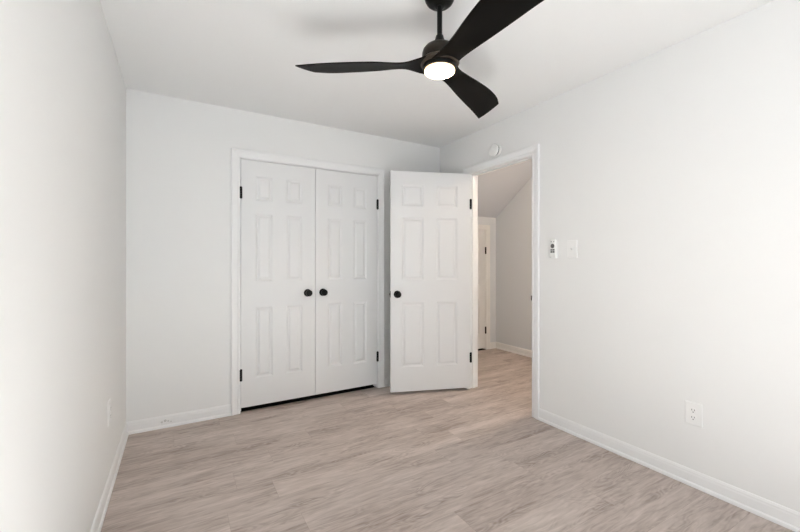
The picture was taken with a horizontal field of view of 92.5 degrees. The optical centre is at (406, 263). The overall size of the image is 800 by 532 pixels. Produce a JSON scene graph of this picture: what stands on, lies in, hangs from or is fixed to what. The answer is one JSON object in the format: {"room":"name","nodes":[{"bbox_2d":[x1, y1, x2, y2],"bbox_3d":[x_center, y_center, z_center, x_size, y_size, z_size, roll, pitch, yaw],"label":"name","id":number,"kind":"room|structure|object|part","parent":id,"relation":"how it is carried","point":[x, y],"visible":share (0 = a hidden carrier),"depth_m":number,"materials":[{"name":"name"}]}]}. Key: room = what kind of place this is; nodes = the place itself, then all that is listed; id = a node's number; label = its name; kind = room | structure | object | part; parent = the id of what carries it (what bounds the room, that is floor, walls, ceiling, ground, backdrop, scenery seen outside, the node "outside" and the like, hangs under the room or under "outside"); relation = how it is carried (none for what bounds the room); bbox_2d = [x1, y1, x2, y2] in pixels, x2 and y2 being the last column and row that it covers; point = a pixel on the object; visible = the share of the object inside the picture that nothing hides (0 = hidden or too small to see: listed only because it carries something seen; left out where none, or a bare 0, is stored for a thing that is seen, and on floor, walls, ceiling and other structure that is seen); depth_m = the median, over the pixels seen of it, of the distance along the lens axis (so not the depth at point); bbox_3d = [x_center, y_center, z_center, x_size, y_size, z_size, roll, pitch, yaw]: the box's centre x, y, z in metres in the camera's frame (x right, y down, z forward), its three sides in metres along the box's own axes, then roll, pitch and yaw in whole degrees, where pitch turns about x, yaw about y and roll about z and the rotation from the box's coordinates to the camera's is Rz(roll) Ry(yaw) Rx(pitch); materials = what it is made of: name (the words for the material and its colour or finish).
{"room":"empty bedroom","nodes":[
{"label":"empty bedroom","id":0,"kind":"room"},
{"bbox_2d":[0,0,125,531],"bbox_3d":[-0.731,-0.012,0.501,0.110,2.440,5.269,0,0,-31],"label":"wall","id":1,"kind":"structure","parent":0,"point":[63,89],"depth_m":1.20,"materials":[{"name":"white paint"}]},
{"bbox_2d":[90,422,128,531],"bbox_3d":[-0.676,1.164,0.534,0.016,0.088,5.049,0,0,-31],"label":"baseboard","id":2,"kind":"structure","parent":1,"relation":"attached to","point":[99,518],"depth_m":1.99,"materials":[{"name":"white paint"}]},
{"bbox_2d":[108,398,110,426],"bbox_3d":[-1.573,0.791,2.031,0.008,0.124,0.082,0,0,-31],"label":"wall outlet","id":3,"kind":"object","parent":1,"relation":"attached to","point":[109,401],"visible":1,"depth_m":2.01,"materials":[{"name":"white plastic"}]},
{"bbox_2d":[126,88,439,421],"bbox_3d":[-0.837,-0.012,3.441,2.715,2.440,0.110,0,0,-31],"label":"wall","id":4,"kind":"structure","parent":0,"point":[178,151],"depth_m":2.90,"materials":[{"name":"white paint"}]},
{"bbox_2d":[127,404,230,434],"bbox_3d":[-1.681,1.164,2.864,0.676,0.088,0.016,0,0,-31],"label":"baseboard","id":5,"kind":"structure","parent":4,"relation":"attached to","point":[166,421],"depth_m":2.85,"materials":[{"name":"white paint"}]},
{"bbox_2d":[240,159,314,407],"bbox_3d":[-1.067,0.164,3.223,0.620,2.008,0.100,0,0,-31],"label":"door","id":6,"kind":"structure","parent":4,"relation":"in","point":[278,200],"depth_m":3.23,"materials":[{"name":"white paint"}]},
{"bbox_3d":[-0.850,0.260,3.332,0.067,0.067,0.066,0,0,-31],"label":"knob","id":7,"kind":"part","parent":6,"relation":"part of","materials":[{"name":"black metal"}]},
{"bbox_2d":[231,147,384,415],"bbox_3d":[-0.830,0.146,3.435,1.372,2.124,0.128,0,0,-31],"label":"door frame","id":8,"kind":"structure","parent":4,"relation":"attached to","point":[237,154],"depth_m":3.13,"materials":[{"name":"white paint"}]},
{"bbox_2d":[315,169,378,394],"bbox_3d":[-0.531,0.164,3.543,0.620,2.008,0.100,0,0,-31],"label":"door","id":9,"kind":"structure","parent":4,"relation":"in","point":[346,204],"depth_m":3.54,"materials":[{"name":"white paint"}]},
{"bbox_3d":[-0.732,0.260,3.403,0.067,0.067,0.066,0,0,-31],"label":"knob","id":10,"kind":"part","parent":9,"relation":"part of","materials":[{"name":"black metal"}]},
{"bbox_2d":[385,377,389,386],"bbox_3d":[0.074,1.164,3.910,0.669,0.088,0.016,0,0,-31],"label":"baseboard","id":11,"kind":"structure","parent":4,"relation":"attached to","point":[387,379],"depth_m":3.75,"materials":[{"name":"white paint"}]},
{"bbox_2d":[100,0,773,147],"bbox_3d":[0.483,-1.272,1.225,2.936,0.080,5.269,0,0,-31],"label":"ceiling","id":12,"kind":"structure","parent":0,"point":[243,55],"depth_m":2.20,"materials":[{"name":"white paint"}]},
{"bbox_2d":[295,0,543,117],"bbox_3d":[0.215,-1.053,1.653,1.154,0.358,1.047,0,0,-31],"label":"ceiling fan","id":13,"kind":"object","parent":12,"relation":"hanging from","point":[440,58],"visible":1,"depth_m":1.73,"materials":[{"name":"black"}]},
{"bbox_3d":[-0.194,-0.915,1.794,0.607,0.050,0.163,0,0,3],"label":"blade","id":14,"kind":"part","parent":13,"relation":"part of","materials":[{"name":"black wood"}]},
{"bbox_3d":[0.349,-0.915,2.059,0.163,0.050,0.607,0,0,33],"label":"blade","id":15,"kind":"part","parent":13,"relation":"part of","materials":[{"name":"black wood"}]},
{"bbox_3d":[0.307,-0.915,1.457,0.163,0.050,0.607,0,0,-27],"label":"blade","id":16,"kind":"part","parent":13,"relation":"part of","materials":[{"name":"black wood"}]},
{"bbox_2d":[101,348,793,531],"bbox_3d":[0.943,1.231,1.909,4.426,0.054,5.976,0,0,-31],"label":"floor","id":17,"kind":"structure","parent":0,"point":[477,459],"depth_m":2.19,"materials":[{"name":"plastic"}]},
{"bbox_2d":[478,216,495,341],"bbox_3d":[0.655,-0.012,5.152,1.380,2.440,0.110,0,0,-31],"label":"wall","id":18,"kind":"structure","parent":0,"point":[490,221],"depth_m":5.43,"materials":[{"name":"white paint"}]},
{"bbox_2d":[478,230,485,348],"bbox_3d":[0.814,0.364,5.166,0.720,1.643,0.100,0,0,-31],"label":"door","id":19,"kind":"structure","parent":18,"relation":"in","point":[481,233],"depth_m":5.32,"materials":[{"name":"white paint"}]},
{"bbox_2d":[478,225,489,349],"bbox_3d":[0.775,0.338,5.219,0.858,1.740,0.138,0,0,-31],"label":"door frame","id":20,"kind":"structure","parent":18,"relation":"attached to","point":[486,228],"depth_m":5.36,"materials":[{"name":"white paint"}]},
{"bbox_2d":[490,342,495,348],"bbox_3d":[1.228,1.164,5.420,0.123,0.088,0.016,0,0,-31],"label":"baseboard","id":21,"kind":"structure","parent":18,"relation":"attached to","point":[492,344],"depth_m":5.41,"materials":[{"name":"white paint"}]},
{"bbox_2d":[478,160,531,217],"bbox_3d":[1.514,-0.979,3.711,1.380,0.667,3.246,0,0,-31],"label":"ceiling","id":22,"kind":"structure","parent":0,"point":[496,189],"depth_m":4.89,"materials":[{"name":"white paint"}]},
{"bbox_2d":[496,177,531,350],"bbox_3d":[2.098,-0.012,4.186,0.110,2.440,3.246,0,0,-31],"label":"wall","id":23,"kind":"structure","parent":0,"point":[514,222],"depth_m":5.16,"materials":[{"name":"white paint"}]},
{"bbox_2d":[496,342,531,357],"bbox_3d":[2.072,1.164,4.107,0.016,0.088,3.136,0,0,-31],"label":"baseboard","id":24,"kind":"structure","parent":23,"relation":"attached to","point":[505,347],"depth_m":5.14,"materials":[{"name":"white paint"}]},
{"bbox_3d":[2.068,1.197,4.105,0.008,0.022,3.136,0,0,-31],"label":"shoe molding","id":25,"kind":"part","parent":24,"relation":"part of","materials":[{"name":"white paint"}]},
{"bbox_2d":[440,0,799,511],"bbox_3d":[1.544,-0.012,2.204,0.111,2.440,5.866,0,0,-31],"label":"wall","id":26,"kind":"structure","parent":0,"point":[674,171],"depth_m":2.13,"materials":[{"name":"white paint"}]},
{"bbox_2d":[389,171,471,391],"bbox_3d":[0.233,0.168,3.595,0.790,2.032,0.168,0,0,-11],"label":"door","id":27,"kind":"structure","parent":26,"relation":"in","point":[429,294],"depth_m":3.57,"materials":[{"name":"white paint"}]},
{"bbox_3d":[-0.077,0.286,3.484,0.068,0.068,0.066,0,0,-11],"label":"knob","id":28,"kind":"part","parent":27,"relation":"part of","materials":[{"name":"black metal"}]},
{"bbox_2d":[489,143,500,157],"bbox_3d":[0.768,-0.990,3.353,0.046,0.132,0.132,0,0,-31],"label":"smoke detector","id":29,"kind":"object","parent":26,"relation":"attached to","point":[495,149],"visible":1,"depth_m":3.33,"materials":[{"name":"white plastic"}]},
{"bbox_2d":[463,143,539,419],"bbox_3d":[0.843,0.142,3.380,0.147,2.132,0.913,0,0,-31],"label":"door frame","id":30,"kind":"structure","parent":26,"relation":"attached to","point":[532,152],"depth_m":3.14,"materials":[{"name":"white paint"}]},
{"bbox_2d":[549,241,556,258],"bbox_3d":[1.089,-0.099,2.838,0.021,0.128,0.055,0,0,-31],"label":"remote holder","id":31,"kind":"object","parent":26,"relation":"attached to","point":[556,241],"visible":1,"depth_m":2.82,"materials":[{"name":"white plastic"}]},
{"bbox_2d":[550,239,555,257],"bbox_3d":[1.087,-0.109,2.837,0.016,0.138,0.046,0,0,-31],"label":"remote control","id":32,"kind":"object","parent":31,"relation":"in","point":[552,241],"visible":1,"depth_m":2.83,"materials":[{"name":"white plastic"}]},
{"bbox_2d":[567,240,577,257],"bbox_3d":[1.168,-0.100,2.707,0.020,0.124,0.080,0,0,-31],"label":"light switch","id":33,"kind":"object","parent":26,"relation":"attached to","point":[572,245],"visible":1,"depth_m":2.71,"materials":[{"name":"white plastic"}]},
{"bbox_2d":[538,408,799,531],"bbox_3d":[1.978,1.164,1.351,0.016,0.088,3.737,0,0,-31],"label":"baseboard","id":34,"kind":"structure","parent":26,"relation":"attached to","point":[788,518],"depth_m":2.10,"materials":[{"name":"white paint"}]},
{"bbox_2d":[685,400,702,427],"bbox_3d":[1.553,0.816,2.072,0.008,0.124,0.082,0,0,-31],"label":"wall outlet","id":35,"kind":"object","parent":26,"relation":"attached to","point":[693,411],"visible":1,"depth_m":2.07,"materials":[{"name":"white plastic"}]},
{"bbox_2d":[689,415,696,420],"bbox_3d":[1.551,0.836,2.071,0.003,0.028,0.034,0,0,-31],"label":"receptacle","id":36,"kind":"object","parent":35,"relation":"attached to","point":[691,417],"depth_m":2.07,"materials":[{"name":"white plastic"}]},
{"bbox_2d":[689,407,696,413],"bbox_3d":[1.551,0.796,2.071,0.003,0.028,0.034,0,0,-31],"label":"receptacle","id":37,"kind":"object","parent":35,"relation":"attached to","point":[692,410],"depth_m":2.07,"materials":[{"name":"white plastic"}]}
]}

